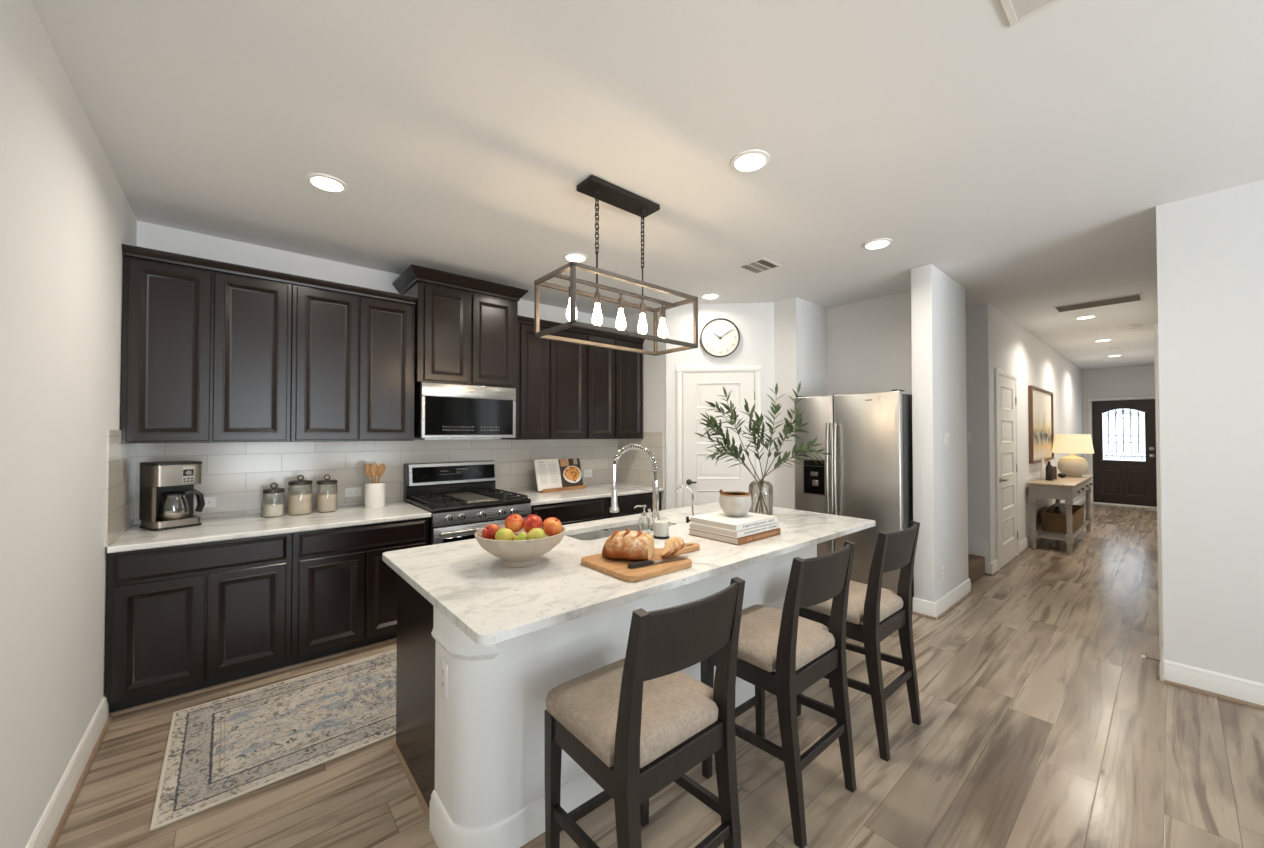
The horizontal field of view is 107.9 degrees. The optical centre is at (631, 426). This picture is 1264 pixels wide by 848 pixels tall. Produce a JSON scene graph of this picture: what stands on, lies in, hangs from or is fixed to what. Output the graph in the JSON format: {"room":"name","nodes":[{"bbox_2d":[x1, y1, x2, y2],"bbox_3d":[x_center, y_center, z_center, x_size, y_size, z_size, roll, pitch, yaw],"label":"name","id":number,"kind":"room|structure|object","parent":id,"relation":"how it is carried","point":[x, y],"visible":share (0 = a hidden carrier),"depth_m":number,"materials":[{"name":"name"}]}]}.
{"room":"kitchen","nodes":[
{"label":"kitchen","id":0,"kind":"room"},
{"bbox_2d":[0,0,136,847],"bbox_3d":[-0.221,0.041,-0.629,0.128,2.860,9.570,1,-1,-40],"label":"wall","id":1,"kind":"structure","parent":0,"point":[66,218],"depth_m":1.67,"materials":[{"name":"white paint"}]},
{"bbox_2d":[25,697,108,847],"bbox_3d":[0.064,1.402,-0.885,0.016,0.130,8.600,1,-1,-40],"label":"baseboard","id":2,"kind":"structure","parent":1,"relation":"attached to","point":[41,837],"depth_m":1.84,"materials":[{"name":"white paint"}]},
{"bbox_2d":[47,715,112,847],"bbox_3d":[0.075,1.458,-0.877,0.014,0.018,8.600,1,-1,-40],"label":"trim","id":3,"kind":"structure","parent":1,"relation":"attached to","point":[62,822],"depth_m":1.91,"materials":[{"name":"brown wood"}]},
{"bbox_2d":[132,221,616,525],"bbox_3d":[-1.732,0.113,4.285,4.200,2.860,0.128,1,-1,-40],"label":"wall","id":4,"kind":"structure","parent":0,"point":[237,474],"depth_m":3.60,"materials":[{"name":"tile"}]},
{"bbox_2d":[120,244,292,442],"bbox_3d":[-2.743,-0.465,3.030,0.778,1.128,0.496,1,-1,-40],"label":"upper cabinet","id":5,"kind":"object","parent":4,"relation":"attached to","point":[207,343],"visible":1,"depth_m":2.82,"materials":[{"name":"wood"}]},
{"bbox_2d":[290,275,416,441],"bbox_3d":[-2.147,-0.457,3.537,0.782,1.128,0.496,1,-1,-40],"label":"upper cabinet","id":6,"kind":"object","parent":4,"relation":"attached to","point":[353,347],"visible":0.91,"depth_m":3.33,"materials":[{"name":"wood"}]},
{"bbox_2d":[392,264,527,388],"bbox_3d":[-1.496,-0.791,4.043,0.984,0.885,0.578,1,-1,-40],"label":"upper cabinet","id":7,"kind":"object","parent":4,"relation":"attached to","point":[466,328],"visible":0.88,"depth_m":3.81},
{"bbox_2d":[414,382,515,439],"bbox_3d":[-1.508,-0.120,4.050,0.796,0.452,0.521,1,-1,-40],"label":"microwave oven","id":8,"kind":"object","parent":7,"relation":"attached to","point":[442,411],"visible":0.98,"depth_m":3.81,"materials":[{"name":"silver metal"}]},
{"bbox_2d":[501,315,587,439],"bbox_3d":[-0.900,-0.442,4.599,0.774,1.128,0.496,1,-1,-40],"label":"upper cabinet","id":9,"kind":"object","parent":4,"relation":"attached to","point":[550,400],"visible":0.67,"depth_m":4.41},
{"bbox_2d":[586,329,644,438],"bbox_3d":[-0.309,-0.434,5.103,0.776,1.128,0.496,1,-1,-40],"label":"upper cabinet","id":10,"kind":"object","parent":4,"relation":"attached to","point":[614,378],"visible":0.75,"depth_m":4.90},
{"bbox_2d":[617,305,665,509],"bbox_3d":[0.124,0.127,5.260,0.108,2.860,0.810,1,-1,-40],"label":"wall","id":11,"kind":"structure","parent":0,"point":[654,367],"depth_m":5.10,"materials":[{"name":"white paint"}]},
{"bbox_2d":[31,0,1263,369],"bbox_3d":[5.295,-1.369,4.136,14.800,0.100,9.800,1,-1,-40],"label":"ceiling","id":12,"kind":"structure","parent":0,"point":[1030,162],"depth_m":2.13,"materials":[{"name":"white paint"}]},
{"bbox_2d":[306,173,347,192],"bbox_3d":[-1.677,-1.338,2.532,0.194,0.010,0.194,1,-1,-40],"label":"recessed light","id":13,"kind":"object","parent":12,"relation":"in","point":[328,183],"visible":1,"depth_m":2.52,"materials":[{"name":"white plastic"}]},
{"bbox_2d":[563,252,587,261],"bbox_3d":[-0.440,-1.322,3.598,0.194,0.010,0.194,1,-1,-40],"label":"recessed light","id":14,"kind":"object","parent":12,"relation":"in","point":[573,256],"visible":0.97,"depth_m":3.59,"materials":[{"name":"white plastic"}]},
{"bbox_2d":[534,175,697,355],"bbox_3d":[-0.064,-0.913,2.665,0.910,0.856,0.378,1,-1,-40],"label":"linear chandelier","id":15,"kind":"object","parent":12,"relation":"hanging from","point":[595,187],"visible":1,"depth_m":2.60,"materials":[{"name":"black metal"}]},
{"bbox_2d":[566,286,576,320],"bbox_3d":[-0.319,-0.669,2.444,0.058,0.214,0.057,1,-1,-40],"label":"bulb","id":16,"kind":"object","parent":15,"relation":"attached to","point":[568,309],"depth_m":2.43,"materials":[{"name":"white"}]},
{"bbox_2d":[592,287,602,325],"bbox_3d":[-0.192,-0.668,2.553,0.058,0.214,0.057,1,-1,-40],"label":"bulb","id":17,"kind":"object","parent":15,"relation":"attached to","point":[597,319],"depth_m":2.54,"materials":[{"name":"white"}]},
{"bbox_2d":[616,293,625,329],"bbox_3d":[-0.064,-0.666,2.661,0.058,0.214,0.057,1,-1,-40],"label":"bulb","id":18,"kind":"object","parent":15,"relation":"attached to","point":[620,322],"depth_m":2.65,"materials":[{"name":"white"}]},
{"bbox_2d":[638,299,646,333],"bbox_3d":[0.063,-0.664,2.770,0.058,0.214,0.057,1,-1,-40],"label":"bulb","id":19,"kind":"object","parent":15,"relation":"attached to","point":[642,326],"depth_m":2.75,"materials":[{"name":"white"}]},
{"bbox_2d":[658,304,666,337],"bbox_3d":[0.191,-0.663,2.878,0.058,0.214,0.057,1,-1,-40],"label":"bulb","id":20,"kind":"object","parent":15,"relation":"attached to","point":[662,331],"depth_m":2.86,"materials":[{"name":"white"}]},
{"bbox_2d":[730,149,769,172],"bbox_3d":[0.597,-1.341,2.329,0.194,0.010,0.194,1,-1,-40],"label":"recessed light","id":21,"kind":"object","parent":12,"relation":"in","point":[752,160],"visible":1,"depth_m":2.32,"materials":[{"name":"white plastic"}]},
{"bbox_2d":[737,258,781,273],"bbox_3d":[1.046,-1.319,3.781,0.270,0.010,0.250,1,-1,-40],"label":"ceiling vent","id":22,"kind":"object","parent":12,"relation":"in","point":[760,265],"visible":1,"depth_m":3.77,"materials":[{"name":"white"}]},
{"bbox_2d":[862,238,891,249],"bbox_3d":[1.781,-1.326,3.342,0.194,0.010,0.194,1,-1,-40],"label":"recessed light","id":23,"kind":"object","parent":12,"relation":"in","point":[879,243],"visible":1,"depth_m":3.33,"materials":[{"name":"white plastic"}]},
{"bbox_2d":[1000,0,1060,26],"bbox_3d":[1.227,-1.355,1.341,0.360,0.010,0.260,1,-1,-40],"label":"ceiling vent","id":24,"kind":"object","parent":12,"relation":"in","point":[1016,11],"visible":1,"depth_m":1.48,"materials":[{"name":"white"}]},
{"bbox_2d":[1052,293,1143,312],"bbox_3d":[4.914,-1.303,4.868,0.340,0.010,0.660,1,-1,-40],"label":"ceiling vent","id":25,"kind":"object","parent":12,"relation":"in","point":[1134,297],"visible":1,"depth_m":4.84,"materials":[{"name":"white"}]},
{"bbox_2d":[55,503,1263,847],"bbox_3d":[5.295,1.590,4.093,14.800,0.100,9.800,1,-1,-40],"label":"floor","id":26,"kind":"structure","parent":0,"point":[1045,723],"depth_m":2.07,"materials":[{"name":"wood"}]},
{"bbox_2d":[104,533,291,715],"bbox_3d":[-2.654,1.089,2.898,0.772,0.868,0.778,1,-1,-40],"label":"base cabinet","id":27,"kind":"object","parent":26,"relation":"on","point":[182,621],"visible":0.88,"depth_m":2.58,"materials":[{"name":"black"}]},
{"bbox_2d":[150,649,396,831],"bbox_3d":[-1.276,1.516,2.799,2.212,0.008,0.962,1,-1,-41],"label":"runner rug","id":28,"kind":"object","parent":26,"relation":"on","point":[219,751],"visible":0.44,"depth_m":2.26,"materials":[{"name":"beige carpet"}]},
{"bbox_2d":[290,517,428,668],"bbox_3d":[-2.049,1.096,3.414,0.814,0.868,0.778,1,-1,-40],"label":"base cabinet","id":29,"kind":"object","parent":26,"relation":"on","point":[344,594],"visible":0.62,"depth_m":3.05,"materials":[{"name":"black"}]},
{"bbox_2d":[107,501,430,552],"bbox_3d":[-2.331,0.642,3.164,1.586,0.032,0.786,1,-1,-40],"label":"countertop","id":30,"kind":"structure","parent":29,"relation":"on","point":[212,529],"depth_m":2.91,"materials":[{"name":"stone"}]},
{"bbox_2d":[139,461,204,530],"bbox_3d":[-2.880,0.421,2.892,0.258,0.402,0.245,0,-1,30],"label":"coffee maker","id":31,"kind":"object","parent":30,"relation":"on","point":[166,497],"visible":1,"depth_m":2.83,"materials":[{"name":"silver plastic"}]},
{"bbox_2d":[262,483,284,517],"bbox_3d":[-2.520,0.509,3.239,0.124,0.236,0.124,1,-1,-40],"label":"glass canister","id":32,"kind":"object","parent":30,"relation":"on","point":[271,490],"visible":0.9,"depth_m":3.23,"materials":[{"name":"clear glass"}]},
{"bbox_2d":[263,503,283,516],"bbox_3d":[-2.520,0.580,3.238,0.120,0.086,0.120,1,-1,-40],"label":"flour","id":33,"kind":"object","parent":32,"relation":"in","point":[271,509],"visible":1,"depth_m":3.19,"materials":[{"name":"beige"}]},
{"bbox_2d":[288,475,311,514],"bbox_3d":[-2.404,0.487,3.338,0.144,0.282,0.144,1,-1,-40],"label":"glass canister","id":34,"kind":"object","parent":30,"relation":"on","point":[298,481],"visible":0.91,"depth_m":3.33,"materials":[{"name":"clear glass"}]},
{"bbox_2d":[288,493,311,514],"bbox_3d":[-2.404,0.553,3.337,0.140,0.143,0.140,1,-1,-40],"label":"flour","id":35,"kind":"object","parent":34,"relation":"in","point":[298,503],"visible":1,"depth_m":3.28,"materials":[{"name":"beige"}]},
{"bbox_2d":[316,474,337,512],"bbox_3d":[-2.281,0.492,3.442,0.132,0.276,0.132,1,-1,-40],"label":"glass canister","id":36,"kind":"object","parent":30,"relation":"on","point":[319,483],"visible":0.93,"depth_m":3.43,"materials":[{"name":"clear glass"}]},
{"bbox_2d":[316,493,336,511],"bbox_3d":[-2.281,0.561,3.442,0.128,0.129,0.128,1,-1,-40],"label":"flour","id":37,"kind":"object","parent":36,"relation":"in","point":[326,502],"visible":1,"depth_m":3.39,"materials":[{"name":"beige"}]},
{"bbox_2d":[365,482,385,507],"bbox_3d":[-2.043,0.538,3.664,0.146,0.190,0.146,1,-1,-40],"label":"utensil crock","id":38,"kind":"object","parent":30,"relation":"on","point":[375,494],"visible":0.97,"depth_m":3.60,"materials":[{"name":"white ceramic"}]},
{"bbox_2d":[403,460,530,544],"bbox_3d":[-1.391,0.911,3.903,0.796,1.192,0.865,1,-1,-40],"label":"gas range","id":39,"kind":"object","parent":26,"relation":"on","point":[461,498],"visible":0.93,"depth_m":3.86,"materials":[{"name":"silver metal"}]},
{"bbox_2d":[406,491,530,512],"bbox_3d":[-1.385,0.624,3.899,0.796,0.037,0.716,1,-1,-40],"label":"cooktop","id":40,"kind":"object","parent":39,"relation":"in","point":[476,501],"depth_m":3.73,"materials":[{"name":"black metal"}]},
{"bbox_2d":[531,497,605,524],"bbox_3d":[-0.803,1.112,4.474,0.822,0.868,0.778,1,-1,-40],"label":"base cabinet","id":41,"kind":"object","parent":26,"relation":"on","point":[571,512],"visible":0.12,"depth_m":4.21,"materials":[{"name":"black"}]},
{"bbox_2d":[507,482,662,505],"bbox_3d":[-0.515,0.665,4.710,1.566,0.032,0.786,1,-1,-40],"label":"countertop","id":42,"kind":"structure","parent":41,"relation":"on","point":[593,491],"depth_m":4.54,"materials":[{"name":"stone"}]},
{"bbox_2d":[535,485,585,492],"bbox_3d":[-0.740,0.525,4.772,0.174,0.249,0.550,-1,-1,45],"label":"cookbook stand","id":43,"kind":"object","parent":42,"relation":"on","point":[580,486],"visible":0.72,"depth_m":4.68,"materials":[{"name":"brown wood"}]},
{"bbox_2d":[534,458,583,490],"bbox_3d":[-0.744,0.481,4.749,0.102,0.308,0.570,-1,-1,45],"label":"open cookbook","id":44,"kind":"object","parent":43,"relation":"on","point":[564,472],"visible":0.99,"depth_m":4.72,"materials":[{"name":"white paper"}]},
{"bbox_2d":[558,458,582,486],"bbox_3d":[-0.637,0.480,4.846,0.085,0.296,0.279,-1,-1,45],"label":"print","id":45,"kind":"object","parent":44,"relation":"attached to","point":[569,469],"depth_m":4.83},
{"bbox_2d":[393,529,816,847],"bbox_3d":[0.090,1.085,2.633,2.464,0.867,0.920,1,-1,-40],"label":"kitchen island","id":46,"kind":"object","parent":26,"relation":"on","point":[473,758],"visible":0.29,"depth_m":1.70,"materials":[{"name":"white paint"}]},
{"bbox_2d":[440,658,447,697],"bbox_3d":[-0.679,0.904,1.661,0.007,0.118,0.074,1,-1,-40],"label":"wall outlet","id":47,"kind":"object","parent":46,"relation":"attached to","point":[443,666],"visible":1,"depth_m":1.65,"materials":[{"name":"white plastic"}]},
{"bbox_2d":[382,502,875,645],"bbox_3d":[0.205,0.635,2.661,2.715,0.032,1.230,1,-1,-40],"label":"island countertop","id":48,"kind":"structure","parent":46,"relation":"on","point":[491,602],"depth_m":1.94,"materials":[{"name":"stone"}]},
{"bbox_2d":[475,524,565,567],"bbox_3d":[-0.498,0.538,2.070,0.398,0.144,0.398,1,-1,-40],"label":"fruit bowl","id":49,"kind":"object","parent":48,"relation":"on","point":[514,553],"visible":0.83,"depth_m":1.93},
{"bbox_2d":[482,524,499,539],"bbox_3d":[-0.630,0.474,2.064,0.082,0.078,0.079,0,-1,30],"label":"apple","id":50,"kind":"object","parent":49,"relation":"in","point":[489,531],"visible":0.73,"depth_m":2.03,"materials":[{"name":"red food"}]},
{"bbox_2d":[495,527,513,539],"bbox_3d":[-0.551,0.472,1.990,0.080,0.075,0.079,0,-1,20],"label":"apple","id":51,"kind":"object","parent":49,"relation":"in","point":[503,533],"visible":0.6,"depth_m":1.96,"materials":[{"name":"green food"}]},
{"bbox_2d":[505,514,523,532],"bbox_3d":[-0.529,0.433,2.073,0.086,0.080,0.084,0,-1,-20],"label":"apple","id":52,"kind":"object","parent":49,"relation":"in","point":[514,522],"visible":0.91,"depth_m":2.04,"materials":[{"name":"red food"}]},
{"bbox_2d":[523,516,540,532],"bbox_3d":[-0.445,0.439,2.059,0.078,0.079,0.082,0,-1,20],"label":"apple","id":53,"kind":"object","parent":49,"relation":"in","point":[532,522],"visible":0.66,"depth_m":2.03,"materials":[{"name":"red food"}]},
{"bbox_2d":[542,517,561,535],"bbox_3d":[-0.362,0.452,2.080,0.090,0.086,0.092,0,-1,20],"label":"apple","id":54,"kind":"object","parent":49,"relation":"in","point":[551,526],"visible":0.89,"depth_m":2.05,"materials":[{"name":"red food"}]},
{"bbox_2d":[569,523,650,540],"bbox_3d":[-0.071,0.751,2.834,0.764,0.190,0.324,1,-1,-40],"label":"sink","id":55,"kind":"object","parent":48,"relation":"in","point":[599,534],"visible":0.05,"depth_m":2.91,"materials":[{"name":"silver metal"}]},
{"bbox_2d":[609,443,659,530],"bbox_3d":[0.019,0.360,2.796,0.310,0.522,0.134,0,-1,29],"label":"kitchen faucet","id":56,"kind":"object","parent":48,"relation":"on","point":[614,508],"visible":1,"depth_m":2.77,"materials":[{"name":"silver metal"}]},
{"bbox_2d":[581,543,699,581],"bbox_3d":[0.111,0.599,2.120,0.620,0.023,0.373,1,-1,-40],"label":"cutting board","id":57,"kind":"object","parent":48,"relation":"on","point":[617,568],"visible":0.8,"depth_m":1.96,"materials":[{"name":"brown wood"}]},
{"bbox_2d":[602,529,653,559],"bbox_3d":[-0.021,0.524,2.081,0.223,0.124,0.204,0,-1,12],"label":"bread loaf","id":58,"kind":"object","parent":57,"relation":"on","point":[627,544],"visible":1,"depth_m":2.00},
{"bbox_2d":[627,555,688,568],"bbox_3d":[0.126,0.575,1.986,0.325,0.017,0.025,1,-1,-31],"label":"bread knife","id":59,"kind":"object","parent":57,"relation":"on","point":[637,564],"visible":1,"depth_m":1.94,"materials":[{"name":"black plastic"}]},
{"bbox_2d":[634,505,649,533],"bbox_3d":[0.062,0.531,2.634,0.077,0.172,0.077,1,-1,-40],"label":"soap dispenser","id":60,"kind":"object","parent":48,"relation":"on","point":[643,514],"visible":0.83,"depth_m":2.64,"materials":[{"name":"clear glass"}]},
{"bbox_2d":[638,516,649,533],"bbox_3d":[0.070,0.560,2.632,0.066,0.113,0.066,1,-1,-40],"label":"bottle","id":61,"kind":"object","parent":48,"relation":"on","point":[648,520],"depth_m":2.65,"materials":[{"name":"clear glass"}]},
{"bbox_2d":[653,518,669,538],"bbox_3d":[0.163,0.565,2.577,0.096,0.105,0.096,1,-1,-40],"label":"candle","id":62,"kind":"object","parent":48,"relation":"on","point":[661,527],"visible":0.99,"depth_m":2.55,"materials":[{"name":"white wax"}]},
{"bbox_2d":[689,528,780,544],"bbox_3d":[0.591,0.600,2.648,0.405,0.035,0.346,1,-1,-41],"label":"book","id":63,"kind":"object","parent":48,"relation":"on","point":[747,539],"visible":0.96,"depth_m":2.51,"materials":[{"name":"beige paper"}]},
{"bbox_2d":[690,522,778,537],"bbox_3d":[0.588,0.566,2.649,0.395,0.033,0.336,1,-1,-41],"label":"book","id":64,"kind":"object","parent":63,"relation":"on","point":[755,530],"visible":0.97,"depth_m":2.51,"materials":[{"name":"white paper"}]},
{"bbox_2d":[690,511,777,531],"bbox_3d":[0.586,0.532,2.651,0.390,0.033,0.331,1,-1,-40],"label":"book","id":65,"kind":"object","parent":64,"relation":"on","point":[719,519],"visible":0.98,"depth_m":2.56,"materials":[{"name":"white paper"}]},
{"bbox_2d":[719,491,751,516],"bbox_3d":[0.602,0.451,2.680,0.186,0.130,0.186,1,-1,-40],"label":"bowl","id":66,"kind":"object","parent":65,"relation":"on","point":[732,503],"visible":0.97,"depth_m":2.61,"materials":[{"name":"white ceramic"}]},
{"bbox_2d":[748,480,772,514],"bbox_3d":[0.927,0.508,3.318,0.170,0.240,0.170,1,-1,-40],"label":"glass vase","id":67,"kind":"object","parent":48,"relation":"on","point":[770,487],"visible":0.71,"depth_m":3.36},
{"bbox_2d":[695,430,767,512],"bbox_3d":[0.696,0.318,3.322,0.509,0.596,0.234,0,-1,-17],"label":"branch","id":68,"kind":"object","parent":67,"relation":"in","point":[729,451],"visible":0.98,"depth_m":3.29,"materials":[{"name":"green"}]},
{"bbox_2d":[705,387,761,511],"bbox_3d":[0.728,0.157,3.364,0.339,0.919,0.348,1,-1,-40],"label":"branch","id":69,"kind":"object","parent":67,"relation":"in","point":[734,416],"visible":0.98,"depth_m":3.36,"materials":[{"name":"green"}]},
{"bbox_2d":[700,412,767,510],"bbox_3d":[0.705,0.251,3.360,0.500,0.732,0.255,0,-1,-16],"label":"branch","id":70,"kind":"object","parent":67,"relation":"in","point":[711,422],"visible":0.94,"depth_m":3.32,"materials":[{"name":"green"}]},
{"bbox_2d":[740,398,766,511],"bbox_3d":[0.903,0.198,3.392,0.180,0.838,0.343,0,-1,-7],"label":"branch","id":71,"kind":"object","parent":67,"relation":"in","point":[746,407],"visible":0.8,"depth_m":3.38,"materials":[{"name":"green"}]},
{"bbox_2d":[748,383,784,512],"bbox_3d":[0.969,0.149,3.281,0.293,0.931,0.223,1,-1,-40],"label":"branch","id":72,"kind":"object","parent":67,"relation":"in","point":[777,407],"visible":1,"depth_m":3.29,"materials":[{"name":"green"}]},
{"bbox_2d":[759,381,807,512],"bbox_3d":[1.106,0.141,3.318,0.332,0.951,0.261,0,-1,27],"label":"branch","id":73,"kind":"object","parent":67,"relation":"in","point":[788,428],"visible":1,"depth_m":3.33,"materials":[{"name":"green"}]},
{"bbox_2d":[759,436,832,513],"bbox_3d":[1.171,0.340,3.296,0.507,0.551,0.192,0,-1,15],"label":"branch","id":74,"kind":"object","parent":67,"relation":"in","point":[800,448],"visible":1,"depth_m":3.30,"materials":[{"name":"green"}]},
{"bbox_2d":[606,491,660,518],"bbox_3d":[-0.205,1.119,4.983,0.744,0.868,0.778,1,-1,-40],"label":"base cabinet","id":75,"kind":"object","parent":26,"relation":"on","point":[626,504],"visible":0.16,"depth_m":4.66,"materials":[{"name":"black"}]},
{"bbox_2d":[544,577,744,847],"bbox_3d":[0.039,0.988,1.460,0.452,1.030,0.516,1,-1,-40],"label":"bar stool","id":76,"kind":"object","parent":26,"relation":"on","point":[636,723],"visible":1,"depth_m":1.36,"materials":[{"name":"brown wood"}]},
{"bbox_2d":[701,540,855,847],"bbox_3d":[0.623,0.996,1.957,0.452,1.030,0.516,1,-1,-40],"label":"bar stool","id":77,"kind":"object","parent":26,"relation":"on","point":[802,651],"visible":0.84,"depth_m":1.81,"materials":[{"name":"brown wood"}]},
{"bbox_2d":[794,389,913,604],"bbox_3d":[2.152,0.616,4.340,0.844,1.832,0.950,1,-1,-40],"label":"refrigerator","id":78,"kind":"object","parent":26,"relation":"on","point":[868,474],"visible":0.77,"depth_m":3.99,"materials":[{"name":"grey"}]},
{"bbox_2d":[796,521,920,761],"bbox_3d":[1.168,1.002,2.395,0.452,1.030,0.516,1,-1,-40],"label":"bar stool","id":79,"kind":"object","parent":26,"relation":"on","point":[882,612],"visible":0.62,"depth_m":2.21,"materials":[{"name":"brown wood"}]},
{"bbox_2d":[968,529,987,583],"bbox_3d":[2.815,0.723,5.323,0.793,1.670,1.930,1,-1,-40],"label":"staircase","id":80,"kind":"structure","parent":26,"relation":"on","point":[977,547],"depth_m":4.83,"materials":[{"name":"carpet"}]},
{"bbox_2d":[1027,474,1092,553],"bbox_3d":[6.053,1.150,6.449,2.100,0.850,0.465,1,-1,-40],"label":"console table","id":81,"kind":"object","parent":26,"relation":"on","point":[1068,488],"visible":0.87,"depth_m":5.92,"materials":[{"name":"brown wood"}]},
{"bbox_2d":[1040,503,1084,533],"bbox_3d":[6.090,1.277,6.496,1.286,0.252,0.338,1,-1,-40],"label":"wicker basket","id":82,"kind":"object","parent":81,"relation":"on","point":[1052,522],"visible":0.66,"depth_m":6.17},
{"bbox_2d":[1037,520,1089,540],"bbox_3d":[6.045,1.414,6.455,2.000,0.022,0.370,1,-1,-40],"label":"shelf","id":83,"kind":"object","parent":81,"relation":"attached to","point":[1040,533],"depth_m":5.98,"materials":[{"name":"grey paint"}]},
{"bbox_2d":[1052,434,1093,476],"bbox_3d":[6.531,0.419,6.824,0.456,0.622,0.456,1,-1,-40],"label":"table lamp","id":84,"kind":"object","parent":81,"relation":"on","point":[1072,465],"visible":0.99,"depth_m":6.70,"materials":[{"name":"ceramic"}]},
{"bbox_2d":[666,302,774,509],"bbox_3d":[0.932,0.122,4.911,1.131,2.860,0.100,0,-1,5],"label":"wall","id":85,"kind":"structure","parent":0,"point":[754,322],"depth_m":4.88,"materials":[{"name":"white paint"}]},
{"bbox_2d":[676,366,760,507],"bbox_3d":[0.910,0.454,4.822,0.881,2.193,0.070,0,-1,5],"label":"door","id":86,"kind":"structure","parent":85,"relation":"in","point":[705,479],"depth_m":4.86,"materials":[{"name":"white paint"}]},
{"bbox_2d":[700,318,739,357],"bbox_3d":[0.930,-0.941,4.858,0.412,0.412,0.036,0,-1,5],"label":"wall clock","id":87,"kind":"object","parent":85,"relation":"attached to","point":[720,337],"visible":1,"depth_m":4.86,"materials":[{"name":"white"}]},
{"bbox_2d":[774,297,801,508],"bbox_3d":[1.612,0.120,4.754,0.100,2.860,0.250,1,-1,-40],"label":"wall","id":88,"kind":"structure","parent":0,"point":[787,313],"depth_m":4.72,"materials":[{"name":"white paint"}]},
{"bbox_2d":[801,299,826,396],"bbox_3d":[1.942,0.122,4.936,0.640,2.860,0.100,1,-1,-40],"label":"wall","id":89,"kind":"structure","parent":0,"point":[813,316],"depth_m":4.87,"materials":[{"name":"white paint"}]},
{"bbox_2d":[827,290,911,394],"bbox_3d":[2.519,0.119,4.676,0.100,2.860,1.045,1,-1,-40],"label":"wall","id":90,"kind":"structure","parent":0,"point":[869,342],"depth_m":4.71,"materials":[{"name":"white paint"}]},
{"bbox_2d":[911,264,967,601],"bbox_3d":[2.736,0.110,4.073,0.950,2.860,0.155,1,-1,-40],"label":"wall column","id":91,"kind":"structure","parent":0,"point":[938,302],"depth_m":3.82,"materials":[{"name":"white paint"}]},
{"bbox_2d":[913,597,936,617],"bbox_3d":[2.374,1.470,3.734,0.016,0.130,0.171,1,-1,-40],"label":"baseboard","id":92,"kind":"structure","parent":91,"relation":"attached to","point":[921,606],"depth_m":3.73,"materials":[{"name":"white paint"}]},
{"bbox_2d":[935,578,970,616],"bbox_3d":[2.792,1.474,3.988,0.950,0.130,0.016,1,-1,-40],"label":"baseboard","id":93,"kind":"structure","parent":91,"relation":"attached to","point":[960,591],"depth_m":3.95,"materials":[{"name":"white paint"}]},
{"bbox_2d":[966,305,977,535],"bbox_3d":[2.998,0.135,5.809,0.100,2.860,2.240,1,-1,-40],"label":"wall","id":94,"kind":"structure","parent":0,"point":[970,310],"depth_m":4.96,"materials":[{"name":"white paint"}]},
{"bbox_2d":[975,303,1083,562],"bbox_3d":[6.767,0.160,7.476,8.000,2.860,0.110,1,-1,-40],"label":"wall","id":95,"kind":"structure","parent":0,"point":[1001,343],"depth_m":5.79,"materials":[{"name":"white paint"}]},
{"bbox_2d":[994,368,1018,569],"bbox_3d":[4.348,0.459,5.291,1.026,2.198,0.070,1,-1,-40],"label":"door","id":96,"kind":"structure","parent":95,"relation":"in","point":[1005,383],"depth_m":5.28,"materials":[{"name":"white paint"}]},
{"bbox_2d":[1028,385,1053,462],"bbox_3d":[5.950,-0.027,6.680,1.660,1.040,0.045,1,-1,-40],"label":"framed art","id":97,"kind":"object","parent":95,"relation":"attached to","point":[1040,401],"visible":1,"depth_m":6.58,"materials":[{"name":"brown wood"}]},
{"bbox_2d":[1019,496,1085,552],"bbox_3d":[7.249,1.529,7.784,6.640,0.130,0.016,1,-1,-40],"label":"baseboard","id":98,"kind":"structure","parent":95,"relation":"attached to","point":[1026,542],"depth_m":5.99,"materials":[{"name":"white paint"}]},
{"bbox_2d":[1083,365,1154,501],"bbox_3d":[10.238,0.189,9.492,0.100,2.860,1.320,1,-1,-40],"label":"wall","id":99,"kind":"structure","parent":0,"point":[1132,381],"depth_m":9.61,"materials":[{"name":"white paint"}]},
{"bbox_2d":[1088,396,1156,508],"bbox_3d":[10.118,0.500,9.478,0.092,2.238,1.036,1,-1,-40],"label":"door","id":100,"kind":"structure","parent":99,"relation":"in","point":[1122,465],"depth_m":9.49,"materials":[{"name":"black wood"}]},
{"bbox_2d":[1156,199,1194,666],"bbox_3d":[6.904,0.136,5.865,9.680,2.860,0.120,1,-1,-40],"label":"wall","id":101,"kind":"structure","parent":0,"point":[1171,218],"depth_m":2.73,"materials":[{"name":"white paint"}]},
{"bbox_2d":[1146,323,1162,657],"bbox_3d":[3.774,0.430,3.321,1.036,2.198,0.070,1,-1,-40],"label":"door","id":102,"kind":"structure","parent":101,"relation":"in","point":[1156,355],"depth_m":2.97,"materials":[{"name":"white paint"}]},
{"bbox_2d":[1187,180,1263,683],"bbox_3d":[4.941,0.062,0.799,0.120,2.860,5.050,1,-1,-40],"label":"wall","id":103,"kind":"structure","parent":0,"point":[1225,227],"depth_m":2.58,"materials":[{"name":"white paint"}]},
{"bbox_2d":[1164,660,1263,705],"bbox_3d":[4.811,1.427,0.826,0.016,0.130,5.050,1,-1,-40],"label":"baseboard","id":104,"kind":"structure","parent":103,"relation":"attached to","point":[1235,687],"depth_m":2.60,"materials":[{"name":"white paint"}]},
{"bbox_2d":[1164,679,1263,709],"bbox_3d":[4.800,1.483,0.815,0.014,0.018,5.050,1,-1,-40],"label":"trim","id":105,"kind":"structure","parent":103,"relation":"attached to","point":[1202,691],"depth_m":2.59,"materials":[{"name":"brown wood"}]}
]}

